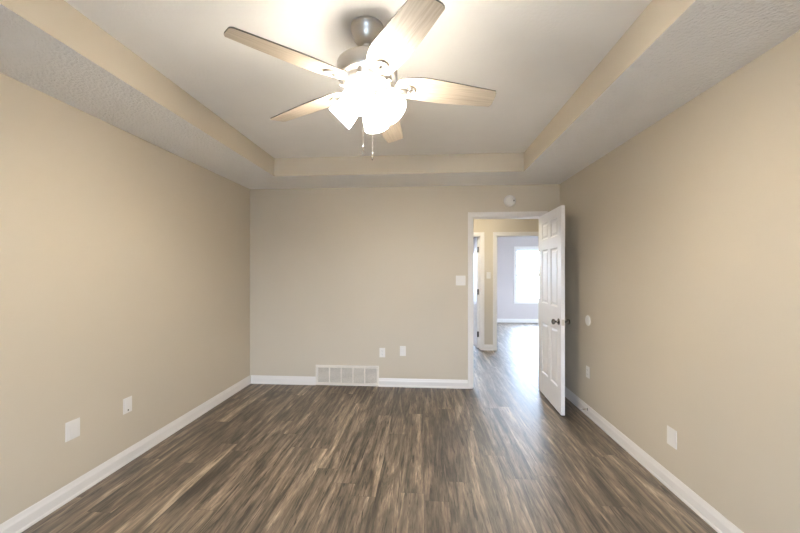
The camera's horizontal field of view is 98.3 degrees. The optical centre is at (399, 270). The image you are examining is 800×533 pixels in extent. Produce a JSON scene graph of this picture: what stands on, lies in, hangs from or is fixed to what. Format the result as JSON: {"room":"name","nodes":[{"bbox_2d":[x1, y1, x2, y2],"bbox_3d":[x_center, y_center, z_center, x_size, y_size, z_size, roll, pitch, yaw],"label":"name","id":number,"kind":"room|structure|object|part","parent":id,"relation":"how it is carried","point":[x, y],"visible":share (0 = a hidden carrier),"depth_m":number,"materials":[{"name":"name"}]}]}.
{"room":"empty bedroom","nodes":[
{"label":"empty bedroom","id":0,"kind":"room"},
{"bbox_2d":[0,73,249,523],"bbox_3d":[-2.178,0.193,1.060,0.120,2.438,6.850,0,0,4],"label":"wall","id":1,"kind":"structure","parent":0,"point":[125,259],"depth_m":2.34,"materials":[{"name":"beige paint"}]},
{"bbox_2d":[65,417,79,441],"bbox_3d":[-2.038,0.988,2.157,0.007,0.117,0.088,0,0,4],"label":"wall plate","id":2,"kind":"object","parent":1,"relation":"attached to","point":[72,428],"visible":1,"depth_m":2.15,"materials":[{"name":"white plastic"}]},
{"bbox_2d":[0,375,250,532],"bbox_3d":[-2.110,1.361,1.055,0.017,0.102,6.610,0,0,4],"label":"baseboard","id":3,"kind":"structure","parent":1,"relation":"attached to","point":[25,519],"depth_m":2.36,"materials":[{"name":"white paint"}]},
{"bbox_2d":[123,396,131,414],"bbox_3d":[-2.008,0.990,2.554,0.012,0.113,0.074,0,0,4],"label":"wall plate","id":4,"kind":"object","parent":1,"relation":"attached to","point":[127,402],"visible":1,"depth_m":2.55,"materials":[{"name":"white plastic"}]},
{"bbox_2d":[0,0,695,175],"bbox_3d":[-0.234,-1.124,0.922,2.649,0.196,5.488,0,0,4],"label":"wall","id":5,"kind":"structure","parent":0,"point":[59,19],"depth_m":2.20,"materials":[{"name":"beige paint"}]},
{"bbox_2d":[64,0,651,157],"bbox_3d":[-0.234,-1.252,0.922,2.689,0.060,5.528,0,0,4],"label":"ceiling","id":6,"kind":"structure","parent":0,"point":[535,55],"depth_m":1.97,"materials":[{"name":"white paint"}]},
{"bbox_2d":[224,0,495,160],"bbox_3d":[-0.142,-0.881,1.768,1.264,0.681,1.257,0,0,4],"label":"ceiling fan","id":7,"kind":"object","parent":6,"relation":"hanging from","point":[367,72],"visible":1,"depth_m":1.65,"materials":[{"name":"beige wood"}]},
{"bbox_3d":[-0.466,-0.915,1.476,0.521,0.006,0.158,-4,16,-42],"label":"fan blade","id":8,"kind":"part","parent":7,"relation":"part of","materials":[{"name":"brown wood"}]},
{"bbox_3d":[-0.507,-0.915,1.945,0.521,0.006,0.158,-3,11,30],"label":"fan blade","id":9,"kind":"part","parent":7,"relation":"part of","materials":[{"name":"brown wood"}]},
{"bbox_3d":[-0.268,-0.823,1.766,0.124,0.132,0.132,-44,-10,11],"label":"lamp shade","id":10,"kind":"part","parent":7,"relation":"part of","materials":[{"name":"white glass"}]},
{"bbox_3d":[-0.192,-0.823,1.635,0.132,0.132,0.124,0,43,15],"label":"lamp shade","id":11,"kind":"part","parent":7,"relation":"part of","materials":[{"name":"white glass"}]},
{"bbox_3d":[-0.186,-0.842,1.655,0.058,0.058,0.088,0,43,15],"label":"bulb","id":12,"kind":"part","parent":7,"relation":"part of","materials":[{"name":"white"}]},
{"bbox_3d":[-0.137,-0.718,1.693,0.003,0.290,0.014,0,0,-29],"label":"pull chain","id":13,"kind":"part","parent":7,"relation":"part of","materials":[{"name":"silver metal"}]},
{"bbox_3d":[-0.136,-0.823,1.843,0.132,0.132,0.124,0,-43,15],"label":"lamp shade","id":14,"kind":"part","parent":7,"relation":"part of","materials":[{"name":"white glass"}]},
{"bbox_3d":[-0.060,-0.823,1.711,0.124,0.132,0.132,44,10,11],"label":"lamp shade","id":15,"kind":"part","parent":7,"relation":"part of","materials":[{"name":"white glass"}]},
{"bbox_3d":[-0.073,-0.915,2.129,0.158,0.006,0.521,-13,-6,11],"label":"fan blade","id":16,"kind":"part","parent":7,"relation":"part of","materials":[{"name":"brown wood"}]},
{"bbox_3d":[-0.008,-0.915,1.370,0.158,0.006,0.521,14,-3,-24],"label":"fan blade","id":17,"kind":"part","parent":7,"relation":"part of","materials":[{"name":"brown wood"}]},
{"bbox_3d":[0.235,-0.915,1.773,0.521,0.006,0.158,3,-13,-6],"label":"fan blade","id":18,"kind":"part","parent":7,"relation":"part of","materials":[{"name":"brown wood"}]},
{"bbox_2d":[21,322,717,532],"bbox_3d":[1.451,1.442,3.546,7.600,0.060,12.317,0,0,4],"label":"floor","id":19,"kind":"structure","parent":0,"point":[493,456],"depth_m":2.42,"materials":[{"name":"wood"}]},
{"bbox_2d":[0,0,799,188],"bbox_3d":[-0.231,-1.026,0.923,3.784,0.001,6.610,0,0,4],"label":"ceiling","id":20,"kind":"structure","parent":0,"point":[711,40],"depth_m":1.97,"materials":[{"name":"white paint"}]},
{"bbox_2d":[250,184,559,379],"bbox_3d":[1.701,0.193,4.161,7.187,2.438,0.120,0,0,4],"label":"wall","id":21,"kind":"structure","parent":0,"point":[339,276],"depth_m":4.25,"materials":[{"name":"beige paint"}]},
{"bbox_2d":[251,375,315,384],"bbox_3d":[-1.457,1.361,4.314,0.831,0.102,0.017,0,0,4],"label":"baseboard","id":22,"kind":"structure","parent":21,"relation":"attached to","point":[255,379],"depth_m":4.31,"materials":[{"name":"white paint"}]},
{"bbox_2d":[316,365,378,385],"bbox_3d":[-0.650,1.285,4.255,0.786,0.247,0.022,0,0,4],"label":"air vent","id":23,"kind":"object","parent":21,"relation":"in","point":[343,375],"visible":1,"depth_m":4.25,"materials":[{"name":"grey metal"}]},
{"bbox_3d":[-0.946,1.285,4.275,0.142,0.185,0.007,0,0,4],"label":"louvre panel","id":24,"kind":"part","parent":23,"relation":"part of","materials":[{"name":"white metal"}]},
{"bbox_3d":[-0.796,1.285,4.265,0.135,0.185,0.007,0,0,4],"label":"louvre panel","id":25,"kind":"part","parent":23,"relation":"part of","materials":[{"name":"white metal"}]},
{"bbox_3d":[-0.650,1.285,4.255,0.135,0.185,0.007,0,0,4],"label":"louvre panel","id":26,"kind":"part","parent":23,"relation":"part of","materials":[{"name":"white metal"}]},
{"bbox_3d":[-0.505,1.285,4.244,0.135,0.185,0.007,0,0,4],"label":"louvre panel","id":27,"kind":"part","parent":23,"relation":"part of","materials":[{"name":"white metal"}]},
{"bbox_3d":[-0.355,1.285,4.234,0.142,0.185,0.007,0,0,4],"label":"louvre panel","id":28,"kind":"part","parent":23,"relation":"part of","materials":[{"name":"white metal"}]},
{"bbox_2d":[379,348,384,356],"bbox_3d":[-0.217,0.999,4.232,0.070,0.114,0.007,0,0,4],"label":"wall outlet","id":29,"kind":"object","parent":21,"relation":"attached to","point":[381,350],"visible":1,"depth_m":4.23,"materials":[{"name":"white plastic"}]},
{"bbox_2d":[400,346,405,355],"bbox_3d":[0.034,0.975,4.215,0.072,0.120,0.007,0,0,4],"label":"wall plate","id":30,"kind":"object","parent":21,"relation":"attached to","point":[402,348],"visible":1,"depth_m":4.21,"materials":[{"name":"white plastic"}]},
{"bbox_2d":[379,378,467,388],"bbox_3d":[0.278,1.361,4.192,1.075,0.102,0.017,0,0,4],"label":"baseboard","id":31,"kind":"structure","parent":21,"relation":"attached to","point":[383,382],"depth_m":4.19,"materials":[{"name":"white paint"}]},
{"bbox_2d":[456,276,465,284],"bbox_3d":[0.730,0.115,4.161,0.116,0.118,0.016,0,0,4],"label":"light switch","id":32,"kind":"object","parent":21,"relation":"attached to","point":[460,280],"visible":1,"depth_m":4.16,"materials":[{"name":"white plastic"}]},
{"bbox_2d":[468,211,547,388],"bbox_3d":[1.285,0.354,4.191,0.930,2.117,0.150,0,0,4],"label":"door frame","id":33,"kind":"structure","parent":21,"relation":"attached to","point":[529,214],"depth_m":4.15,"materials":[{"name":"white paint"}]},
{"bbox_2d":[504,195,515,206],"bbox_3d":[1.307,-0.835,4.109,0.140,0.140,0.040,0,0,4],"label":"smoke detector","id":34,"kind":"object","parent":21,"relation":"attached to","point":[509,200],"visible":1,"depth_m":4.09,"materials":[{"name":"white plastic"}]},
{"bbox_2d":[539,205,569,415],"bbox_3d":[1.618,0.381,3.715,0.173,2.034,0.754,0,0,6],"label":"door","id":35,"kind":"structure","parent":21,"relation":"in","point":[552,321],"depth_m":3.63,"materials":[{"name":"white paint"}]},
{"bbox_3d":[1.532,0.500,3.416,0.069,0.064,0.064,0,0,6],"label":"knob","id":36,"kind":"part","parent":35,"relation":"part of","materials":[{"name":"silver metal"}]},
{"bbox_2d":[473,219,538,344],"bbox_3d":[1.579,0.193,6.226,7.480,2.438,0.120,0,0,4],"label":"wall","id":37,"kind":"structure","parent":0,"point":[488,226],"depth_m":6.16,"materials":[{"name":"beige paint"}]},
{"bbox_2d":[473,237,478,347],"bbox_3d":[1.432,0.393,6.662,0.173,2.015,0.803,0,0,2],"label":"door","id":38,"kind":"structure","parent":37,"relation":"in","point":[475,240],"depth_m":6.35,"materials":[{"name":"white paint"}]},
{"bbox_2d":[473,232,483,349],"bbox_3d":[1.056,0.358,6.263,0.914,2.108,0.150,0,0,4],"label":"door frame","id":39,"kind":"structure","parent":37,"relation":"attached to","point":[480,235],"depth_m":6.17,"materials":[{"name":"white paint"}]},
{"bbox_2d":[484,344,492,349],"bbox_3d":[1.579,1.361,6.157,0.152,0.102,0.017,0,0,4],"label":"baseboard","id":40,"kind":"structure","parent":37,"relation":"attached to","point":[486,346],"depth_m":6.16,"materials":[{"name":"white paint"}]},
{"bbox_2d":[493,232,538,349],"bbox_3d":[2.133,0.358,6.187,0.961,2.108,0.150,0,0,4],"label":"door frame","id":41,"kind":"structure","parent":37,"relation":"attached to","point":[495,234],"depth_m":6.14,"materials":[{"name":"white paint"}]},
{"bbox_2d":[497,237,538,318],"bbox_3d":[1.877,0.193,9.629,7.600,2.438,0.120,0,0,4],"label":"wall","id":42,"kind":"structure","parent":0,"point":[506,308],"depth_m":9.49,"materials":[{"name":"grey paint"}]},
{"bbox_2d":[497,319,538,322],"bbox_3d":[3.718,1.361,9.432,3.660,0.102,0.017,0,0,4],"label":"baseboard","id":43,"kind":"structure","parent":42,"relation":"attached to","point":[498,320],"depth_m":9.46,"materials":[{"name":"white paint"}]},
{"bbox_2d":[513,246,538,303],"bbox_3d":[3.616,0.111,9.485,1.024,1.562,0.165,0,0,4],"label":"window","id":44,"kind":"structure","parent":42,"relation":"in","point":[516,248],"depth_m":9.46,"materials":[{"name":"white plastic"}]},
{"bbox_3d":[3.613,0.856,9.440,1.024,0.072,0.075,0,0,4],"label":"sill","id":45,"kind":"part","parent":44,"relation":"part of","materials":[{"name":"white paint"}]},
{"bbox_3d":[3.620,-0.223,9.536,0.816,0.726,0.026,0,0,4],"label":"sash","id":46,"kind":"part","parent":44,"relation":"part of","materials":[{"name":"white plastic"}]},
{"bbox_3d":[3.618,0.444,9.505,0.816,0.712,0.026,0,0,4],"label":"sash","id":47,"kind":"part","parent":44,"relation":"part of","materials":[{"name":"white plastic"}]},
{"bbox_2d":[560,30,799,532],"bbox_3d":[1.712,0.193,0.727,0.120,2.438,6.730,0,0,4],"label":"wall","id":48,"kind":"structure","parent":0,"point":[682,240],"depth_m":1.97,"materials":[{"name":"beige paint"}]},
{"bbox_2d":[585,315,590,325],"bbox_3d":[1.834,0.485,3.382,0.008,0.102,0.102,0,0,4],"label":"bumper cover","id":49,"kind":"object","parent":48,"relation":"attached to","point":[587,318],"visible":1,"depth_m":3.38,"materials":[{"name":"white plastic"}]},
{"bbox_2d":[586,366,589,378],"bbox_3d":[1.834,0.988,3.382,0.007,0.112,0.070,0,0,4],"label":"wall outlet","id":50,"kind":"object","parent":48,"relation":"attached to","point":[587,367],"visible":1,"depth_m":3.37,"materials":[{"name":"white plastic"}]},
{"bbox_2d":[565,387,743,532],"bbox_3d":[1.648,1.361,0.792,0.017,0.102,6.610,0,0,4],"label":"baseboard","id":51,"kind":"structure","parent":48,"relation":"attached to","point":[711,516],"depth_m":2.30,"materials":[{"name":"white paint"}]},
{"bbox_2d":[667,425,676,449],"bbox_3d":[1.754,1.074,2.234,0.006,0.118,0.086,0,0,4],"label":"wall plate","id":52,"kind":"object","parent":48,"relation":"attached to","point":[671,433],"visible":1,"depth_m":2.22,"materials":[{"name":"white plastic"}]},
{"label":"outside","id":53,"kind":"structure","parent":0,"visible":0},
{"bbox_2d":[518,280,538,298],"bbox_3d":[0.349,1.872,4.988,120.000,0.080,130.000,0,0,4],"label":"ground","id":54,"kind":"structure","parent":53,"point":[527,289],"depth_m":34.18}
]}

